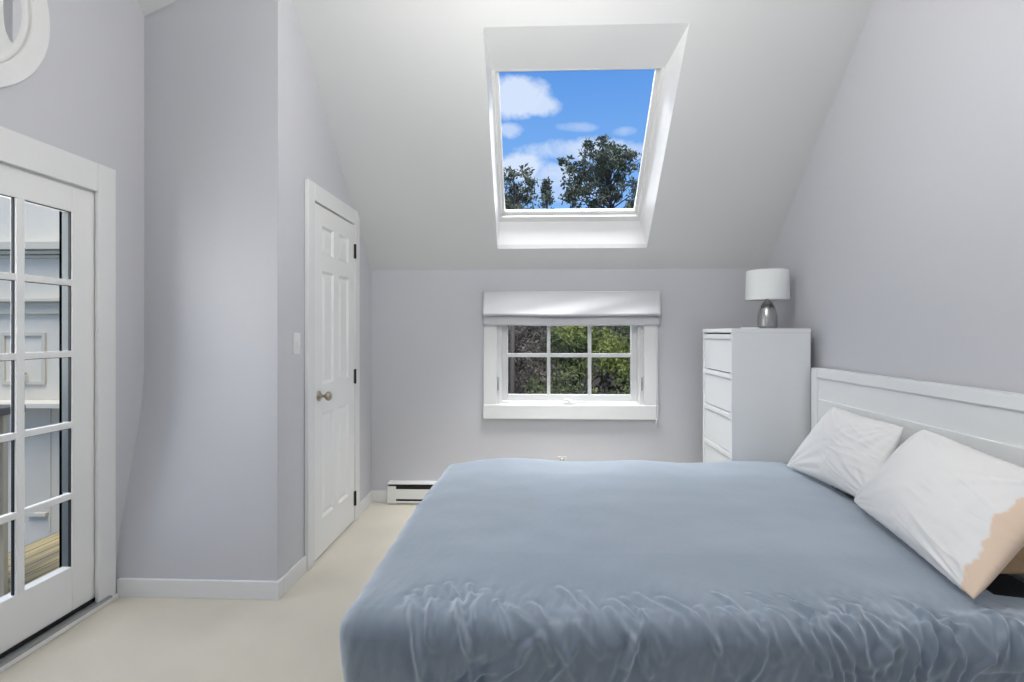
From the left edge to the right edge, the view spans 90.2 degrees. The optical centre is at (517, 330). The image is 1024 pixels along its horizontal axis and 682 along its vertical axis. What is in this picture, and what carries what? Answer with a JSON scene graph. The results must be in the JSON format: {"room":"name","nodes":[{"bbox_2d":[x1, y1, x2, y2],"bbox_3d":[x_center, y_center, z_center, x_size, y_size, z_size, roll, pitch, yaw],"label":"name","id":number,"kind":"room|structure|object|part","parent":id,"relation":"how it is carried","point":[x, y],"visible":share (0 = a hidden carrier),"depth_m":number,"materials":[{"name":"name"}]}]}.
{"room":"bedroom","nodes":[
{"label":"bedroom","id":0,"kind":"room"},
{"bbox_2d":[0,0,143,657],"bbox_3d":[-2.106,-0.840,1.387,0.140,4.300,5.364,0,0,2],"label":"wall","id":1,"kind":"structure","parent":0,"point":[85,98],"depth_m":2.50,"materials":[{"name":"grey paint"}]},
{"bbox_2d":[0,0,49,87],"bbox_3d":[-2.083,-1.290,1.765,0.163,0.816,0.816,0,0,2],"label":"window","id":2,"kind":"structure","parent":1,"relation":"in","point":[19,59],"depth_m":2.07,"materials":[{"name":"white paint"}]},
{"bbox_2d":[0,126,118,672],"bbox_3d":[-2.087,0.309,1.929,0.211,2.202,1.191,0,0,2],"label":"door","id":3,"kind":"structure","parent":1,"relation":"in","point":[82,190],"depth_m":2.30,"materials":[{"name":"white paint"}]},
{"bbox_2d":[116,0,276,592],"bbox_3d":[-1.593,-0.275,2.607,0.840,3.170,0.195,0,0,2],"label":"wall","id":4,"kind":"structure","parent":0,"point":[201,499],"depth_m":2.57,"materials":[{"name":"grey paint"}]},
{"bbox_2d":[117,578,282,599],"bbox_3d":[-1.568,1.266,2.517,0.812,0.088,0.044,0,0,2],"label":"baseboard","id":5,"kind":"structure","parent":4,"relation":"attached to","point":[126,587],"depth_m":2.50,"materials":[{"name":"white paint"}]},
{"bbox_2d":[0,502,417,681],"bbox_3d":[-0.140,1.360,1.318,4.036,0.100,5.364,0,0,2],"label":"floor","id":6,"kind":"structure","parent":0,"point":[295,637],"depth_m":2.20,"materials":[{"name":"beige carpet"}]},
{"bbox_2d":[703,329,810,462],"bbox_3d":[1.535,0.647,3.340,0.472,1.325,0.539,0,0,2],"label":"dresser","id":7,"kind":"object","parent":6,"relation":"on","point":[757,382],"visible":0.59,"depth_m":3.08,"materials":[{"name":"white paint"}]},
{"bbox_3d":[1.313,0.139,3.348,0.027,0.236,0.483,0,0,2],"label":"drawer","id":8,"kind":"part","parent":7,"relation":"part of","materials":[{"name":"white paint"}]},
{"bbox_3d":[1.313,0.381,3.348,0.027,0.236,0.483,0,0,2],"label":"drawer","id":9,"kind":"part","parent":7,"relation":"part of","materials":[{"name":"white paint"}]},
{"bbox_3d":[1.313,0.624,3.348,0.027,0.236,0.483,0,0,2],"label":"drawer","id":10,"kind":"part","parent":7,"relation":"part of","materials":[{"name":"white paint"}]},
{"bbox_3d":[1.313,0.867,3.348,0.027,0.236,0.483,0,0,2],"label":"drawer","id":11,"kind":"part","parent":7,"relation":"part of","materials":[{"name":"white paint"}]},
{"bbox_2d":[741,268,789,328],"bbox_3d":[1.635,-0.206,3.344,0.266,0.379,0.266,0,0,-26],"label":"table lamp","id":12,"kind":"object","parent":7,"relation":"on","point":[773,284],"visible":1,"depth_m":3.26,"materials":[{"name":"white fabric"}]},
{"bbox_3d":[1.593,-0.021,3.393,0.227,0.009,0.112,0,0,-16],"label":"power cord","id":13,"kind":"part","parent":12,"relation":"part of","materials":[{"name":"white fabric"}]},
{"bbox_3d":[1.635,-0.298,3.344,0.266,0.193,0.266,0,0,2],"label":"lamp shade","id":14,"kind":"part","parent":12,"relation":"part of","materials":[{"name":"white fabric"}]},
{"bbox_2d":[811,368,1023,581],"bbox_3d":[0.702,0.764,2.229,2.146,1.092,1.664,0,0,2],"label":"headboard","id":15,"kind":"object","parent":6,"relation":"on","point":[991,422],"visible":0.2,"depth_m":2.11,"materials":[{"name":"white wood"}]},
{"bbox_3d":[1.769,0.764,2.993,0.064,1.092,0.062,0,0,2],"label":"headboard post","id":16,"kind":"part","parent":15,"relation":"part of","materials":[{"name":"white wood"}]},
{"bbox_3d":[1.740,0.244,2.192,0.064,0.052,1.539,0,0,2],"label":"rail","id":17,"kind":"part","parent":15,"relation":"part of","materials":[{"name":"white wood"}]},
{"bbox_3d":[1.747,0.723,2.192,0.054,0.975,1.604,0,0,2],"label":"headboard","id":18,"kind":"part","parent":15,"relation":"part of","materials":[{"name":"white wood"}]},
{"bbox_2d":[830,485,1023,597],"bbox_3d":[0.669,0.942,2.238,2.060,0.254,1.580,0,0,2],"label":"mattress","id":19,"kind":"object","parent":15,"relation":"on","point":[1003,584],"visible":0.02,"depth_m":1.63,"materials":[{"name":"grey fabric"}]},
{"bbox_2d":[340,458,1023,681],"bbox_3d":[0.616,1.012,2.189,2.177,0.531,1.777,0,0,2],"label":"comforter","id":20,"kind":"object","parent":19,"relation":"on","point":[505,569],"visible":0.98,"depth_m":1.50,"materials":[{"name":"fabric"}]},
{"bbox_2d":[787,407,903,496],"bbox_3d":[1.569,0.572,2.467,0.224,0.343,0.680,0,0,2],"label":"pillow","id":21,"kind":"object","parent":20,"relation":"on","point":[844,449],"visible":0.94,"depth_m":2.35,"materials":[{"name":"white fabric"}]},
{"bbox_2d":[854,429,1023,598],"bbox_3d":[1.466,0.561,1.763,0.292,0.356,0.799,0,0,12],"label":"pillow","id":22,"kind":"object","parent":20,"relation":"on","point":[960,507],"visible":1,"depth_m":1.61,"materials":[{"name":"white fabric"}]},
{"bbox_2d":[1000,546,1023,573],"bbox_3d":[1.577,0.726,1.730,0.185,0.092,0.417,0,0,2],"label":"pillow","id":23,"kind":"object","parent":20,"relation":"on","point":[1016,565],"visible":0.08,"depth_m":1.57,"materials":[{"name":"brown fabric"}]},
{"bbox_2d":[277,0,370,579],"bbox_3d":[-1.154,-0.273,3.208,0.004,3.167,1.418,0,0,2],"label":"wall","id":24,"kind":"structure","parent":0,"point":[306,149],"depth_m":2.68,"materials":[{"name":"grey paint"}]},
{"bbox_2d":[281,555,305,594],"bbox_3d":[-1.164,1.266,2.654,0.013,0.088,0.256,0,0,2],"label":"baseboard","id":25,"kind":"structure","parent":24,"relation":"attached to","point":[290,578],"depth_m":2.64,"materials":[{"name":"white paint"}]},
{"bbox_2d":[293,333,299,353],"bbox_3d":[-1.162,0.066,2.689,0.016,0.112,0.072,0,0,2],"label":"light switch","id":26,"kind":"object","parent":24,"relation":"attached to","point":[296,336],"visible":1,"depth_m":2.68,"materials":[{"name":"white paint"}]},
{"bbox_2d":[305,179,359,570],"bbox_3d":[-1.107,0.239,3.187,0.088,2.142,0.811,0,0,2],"label":"door","id":27,"kind":"structure","parent":24,"relation":"in","point":[332,243],"depth_m":3.09,"materials":[{"name":"white paint"}]},
{"bbox_3d":[-1.108,0.374,2.929,0.072,0.060,0.060,0,0,2],"label":"knob","id":28,"kind":"part","parent":27,"relation":"part of","materials":[{"name":"gold metal"}]},
{"bbox_3d":[-1.146,-0.532,3.061,0.013,0.165,0.172,0,0,2],"label":"panel","id":29,"kind":"part","parent":27,"relation":"part of","materials":[{"name":"white paint"}]},
{"bbox_3d":[-1.146,-0.020,3.061,0.013,0.660,0.172,0,0,2],"label":"panel","id":30,"kind":"part","parent":27,"relation":"part of","materials":[{"name":"white paint"}]},
{"bbox_3d":[-1.146,0.787,3.061,0.013,0.615,0.172,0,0,2],"label":"panel","id":31,"kind":"part","parent":27,"relation":"part of","materials":[{"name":"white paint"}]},
{"bbox_3d":[-1.137,-0.532,3.312,0.013,0.165,0.172,0,0,2],"label":"panel","id":32,"kind":"part","parent":27,"relation":"part of","materials":[{"name":"white paint"}]},
{"bbox_3d":[-1.137,-0.020,3.312,0.013,0.660,0.172,0,0,2],"label":"panel","id":33,"kind":"part","parent":27,"relation":"part of","materials":[{"name":"white paint"}]},
{"bbox_3d":[-1.137,0.787,3.312,0.013,0.615,0.172,0,0,2],"label":"panel","id":34,"kind":"part","parent":27,"relation":"part of","materials":[{"name":"white paint"}]},
{"bbox_2d":[360,491,371,514],"bbox_3d":[-1.125,1.266,3.747,0.013,0.088,0.306,0,0,2],"label":"baseboard","id":35,"kind":"structure","parent":24,"relation":"attached to","point":[366,501],"depth_m":3.75,"materials":[{"name":"white paint"}]},
{"bbox_2d":[136,0,873,269],"bbox_3d":[-0.150,-1.675,1.318,4.056,2.690,5.404,0,0,2],"label":"ceiling","id":36,"kind":"structure","parent":0,"point":[402,84],"depth_m":3.04,"materials":[{"name":"white paint"}]},
{"bbox_2d":[483,23,688,246],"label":"window","id":37,"kind":"structure","parent":36,"relation":"attached to","point":[659,47],"depth_m":3.03,"materials":[{"name":"white"}]},
{"bbox_3d":[0.360,-1.211,3.374,1.078,0.816,0.832,0,0,2],"label":"sash","id":38,"kind":"part","parent":37,"relation":"part of","materials":[{"name":"white paint"}]},
{"bbox_2d":[371,269,763,489],"bbox_3d":[-0.047,0.421,3.948,4.036,1.777,0.140,0,0,2],"label":"wall","id":39,"kind":"structure","parent":0,"point":[427,327],"depth_m":3.89,"materials":[{"name":"grey paint"}]},
{"bbox_2d":[371,490,386,501],"bbox_3d":[-1.057,1.266,3.906,0.138,0.088,0.014,0,0,2],"label":"baseboard","id":40,"kind":"structure","parent":39,"relation":"attached to","point":[377,495],"depth_m":3.90,"materials":[{"name":"white paint"}]},
{"bbox_2d":[387,480,436,503],"bbox_3d":[0.100,1.223,3.840,2.172,0.158,0.063,0,0,2],"label":"baseboard heater","id":41,"kind":"object","parent":39,"relation":"attached to","point":[398,491],"visible":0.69,"depth_m":3.85,"materials":[{"name":"white metal"}]},
{"bbox_3d":[0.100,1.292,3.815,2.170,0.016,0.008,0,0,2],"label":"rail","id":42,"kind":"part","parent":41,"relation":"part of","materials":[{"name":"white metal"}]},
{"bbox_3d":[0.100,1.231,3.814,2.170,0.074,0.006,0,0,2],"label":"panel","id":43,"kind":"part","parent":41,"relation":"part of","materials":[{"name":"white metal"}]},
{"bbox_2d":[557,456,566,460],"bbox_3d":[0.332,1.008,3.860,0.072,0.115,0.008,0,0,2],"label":"wall outlet","id":44,"kind":"object","parent":39,"relation":"attached to","point":[559,458],"visible":0.36,"depth_m":3.86,"materials":[{"name":"grey plastic"}]},
{"bbox_2d":[483,325,658,419],"bbox_3d":[0.396,0.187,3.913,1.316,0.954,0.160,0,0,2],"label":"window","id":45,"kind":"structure","parent":39,"relation":"in","point":[640,404],"depth_m":3.86,"materials":[{"name":"white paint"}]},
{"bbox_3d":[0.394,0.196,3.940,1.034,0.691,0.045,0,0,2],"label":"sash","id":46,"kind":"part","parent":45,"relation":"part of","materials":[{"name":"white paint"}]},
{"bbox_3d":[0.392,0.532,3.869,0.100,0.040,0.047,0,0,2],"label":"crank handle","id":47,"kind":"part","parent":45,"relation":"part of","materials":[{"name":"white paint"}]},
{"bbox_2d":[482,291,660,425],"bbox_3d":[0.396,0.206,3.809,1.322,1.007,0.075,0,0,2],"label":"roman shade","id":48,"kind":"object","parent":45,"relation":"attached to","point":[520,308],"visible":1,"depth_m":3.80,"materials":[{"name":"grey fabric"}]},
{"bbox_3d":[0.396,-0.281,3.826,1.318,0.032,0.027,0,0,2],"label":"head rail","id":49,"kind":"part","parent":48,"relation":"part of","materials":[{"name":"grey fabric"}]},
{"bbox_3d":[1.033,0.290,3.804,0.014,0.840,0.013,0,0,2],"label":"pull cord","id":50,"kind":"part","parent":48,"relation":"part of","materials":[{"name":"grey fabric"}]},
{"bbox_2d":[765,0,1023,393],"bbox_3d":[1.817,-0.840,1.249,0.120,4.300,5.364,0,0,2],"label":"wall","id":51,"kind":"structure","parent":0,"point":[900,241],"depth_m":2.27,"materials":[{"name":"grey paint"}]},
{"label":"outside","id":52,"kind":"structure","parent":0,"visible":0},
{"bbox_2d":[515,325,628,393],"bbox_3d":[0.684,1.244,19.388,40.000,6.270,30.000,0,0,2],"label":"ground","id":53,"kind":"structure","parent":52,"point":[598,379],"depth_m":13.98,"materials":[{"name":"green plant"}]},
{"bbox_2d":[508,325,527,393],"bbox_3d":[-0.043,1.560,8.007,0.863,5.301,0.120,0,0,2],"label":"bare tree","id":54,"kind":"object","parent":53,"relation":"on","point":[511,381],"visible":0.3,"depth_m":7.99,"materials":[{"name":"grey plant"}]},
{"bbox_2d":[503,163,553,209],"bbox_3d":[-0.102,-3.799,18.519,3.178,4.427,2.565,0,0,2],"label":"pine tree","id":55,"kind":"object","parent":53,"relation":"on","point":[519,198],"visible":0.32,"depth_m":18.14,"materials":[{"name":"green plant"}]},
{"bbox_2d":[508,325,559,393],"bbox_3d":[-0.141,1.898,8.508,1.539,4.631,1.426,0,0,34],"label":"shrub","id":56,"kind":"object","parent":53,"relation":"on","point":[525,348],"visible":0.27,"depth_m":8.35,"materials":[{"name":"grey plant"}]},
{"bbox_2d":[537,177,554,208],"bbox_3d":[1.224,-3.903,20.551,1.555,4.653,1.377,0,0,-23],"label":"fir tree","id":57,"kind":"object","parent":53,"relation":"on","point":[546,184],"visible":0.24,"depth_m":20.50,"materials":[{"name":"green plant"}]},
{"bbox_2d":[518,364,598,393],"bbox_3d":[0.558,2.348,7.914,1.320,3.737,1.142,0,0,36],"label":"shrub","id":58,"kind":"object","parent":53,"relation":"on","point":[558,382],"visible":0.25,"depth_m":7.82,"materials":[{"name":"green plant"}]},
{"bbox_2d":[508,326,629,393],"bbox_3d":[1.413,1.177,9.944,11.837,5.261,2.376,0,0,2],"label":"undergrowth","id":59,"kind":"object","parent":53,"relation":"on","point":[604,379],"visible":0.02,"depth_m":9.86,"materials":[{"name":"green plant"}]},
{"bbox_2d":[542,326,615,393],"bbox_3d":[1.000,1.911,8.824,1.402,4.614,1.288,0,0,-38],"label":"shrub","id":60,"kind":"object","parent":53,"relation":"on","point":[571,337],"visible":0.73,"depth_m":8.61,"materials":[{"name":"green plant"}]},
{"bbox_2d":[557,134,641,208],"bbox_3d":[3.122,-4.458,18.772,3.179,5.761,3.273,0,0,44],"label":"pine tree","id":61,"kind":"object","parent":53,"relation":"on","point":[608,163],"visible":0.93,"depth_m":18.41,"materials":[{"name":"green plant"}]},
{"bbox_2d":[593,326,629,387],"bbox_3d":[2.002,2.018,8.330,1.600,4.398,1.313,0,0,2],"label":"shrub","id":62,"kind":"object","parent":53,"relation":"on","point":[612,361],"visible":0.32,"depth_m":8.25,"materials":[{"name":"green plant"}]},
{"bbox_2d":[607,368,629,393],"bbox_3d":[1.983,2.328,7.874,1.555,3.778,1.085,0,0,2],"label":"shrub","id":63,"kind":"object","parent":53,"relation":"on","point":[628,376],"visible":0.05,"depth_m":7.88,"materials":[{"name":"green plant"}]},
{"bbox_2d":[624,180,637,208],"bbox_3d":[4.386,-3.396,17.134,1.862,3.627,1.965,0,0,2],"label":"pine tree","id":64,"kind":"object","parent":53,"relation":"on","point":[633,190],"visible":0.02,"depth_m":17.12,"materials":[{"name":"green plant"}]},
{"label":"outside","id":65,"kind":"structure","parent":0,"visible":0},
{"bbox_3d":[-5.117,1.670,2.432,3.600,0.120,6.500,0,0,2],"label":"floor","id":66,"kind":"structure","parent":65,"visible":0},
{"bbox_2d":[0,196,58,552],"bbox_3d":[-4.587,0.010,3.639,4.976,3.200,0.290,0,0,2],"label":"tall cabinet","id":67,"kind":"object","parent":66,"relation":"on","point":[41,223],"visible":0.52,"depth_m":3.62,"materials":[{"name":"beige wood"}]},
{"bbox_3d":[-3.512,0.195,3.621,0.325,0.370,0.013,0,0,2],"label":"cabinet door","id":68,"kind":"part","parent":67,"relation":"part of","materials":[{"name":"beige wood"}]},
{"bbox_3d":[-4.587,-0.175,3.635,4.975,0.110,0.061,0,0,2],"label":"moulding","id":69,"kind":"part","parent":67,"relation":"part of","materials":[{"name":"beige wood"}]},
{"bbox_3d":[-4.587,-0.570,3.628,4.975,0.110,0.074,0,0,2],"label":"cornice","id":70,"kind":"part","parent":67,"relation":"part of","materials":[{"name":"beige wood"}]},
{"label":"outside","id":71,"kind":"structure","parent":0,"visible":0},
{"bbox_2d":[8,533,58,592],"bbox_3d":[-2.745,1.455,1.948,1.176,0.050,3.300,0,0,2],"label":"floor","id":72,"kind":"structure","parent":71,"point":[42,555],"depth_m":3.21,"materials":[{"name":"beige wood"}]},
{"bbox_2d":[0,405,25,596],"bbox_3d":[-2.894,0.917,2.481,0.360,1.025,0.655,0,0,2],"label":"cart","id":73,"kind":"object","parent":72,"relation":"on","point":[5,410],"visible":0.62,"depth_m":2.71,"materials":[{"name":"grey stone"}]},
{"bbox_3d":[-2.746,0.938,2.724,0.024,0.984,0.024,0,0,2],"label":"leg","id":74,"kind":"part","parent":73,"relation":"part of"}
]}

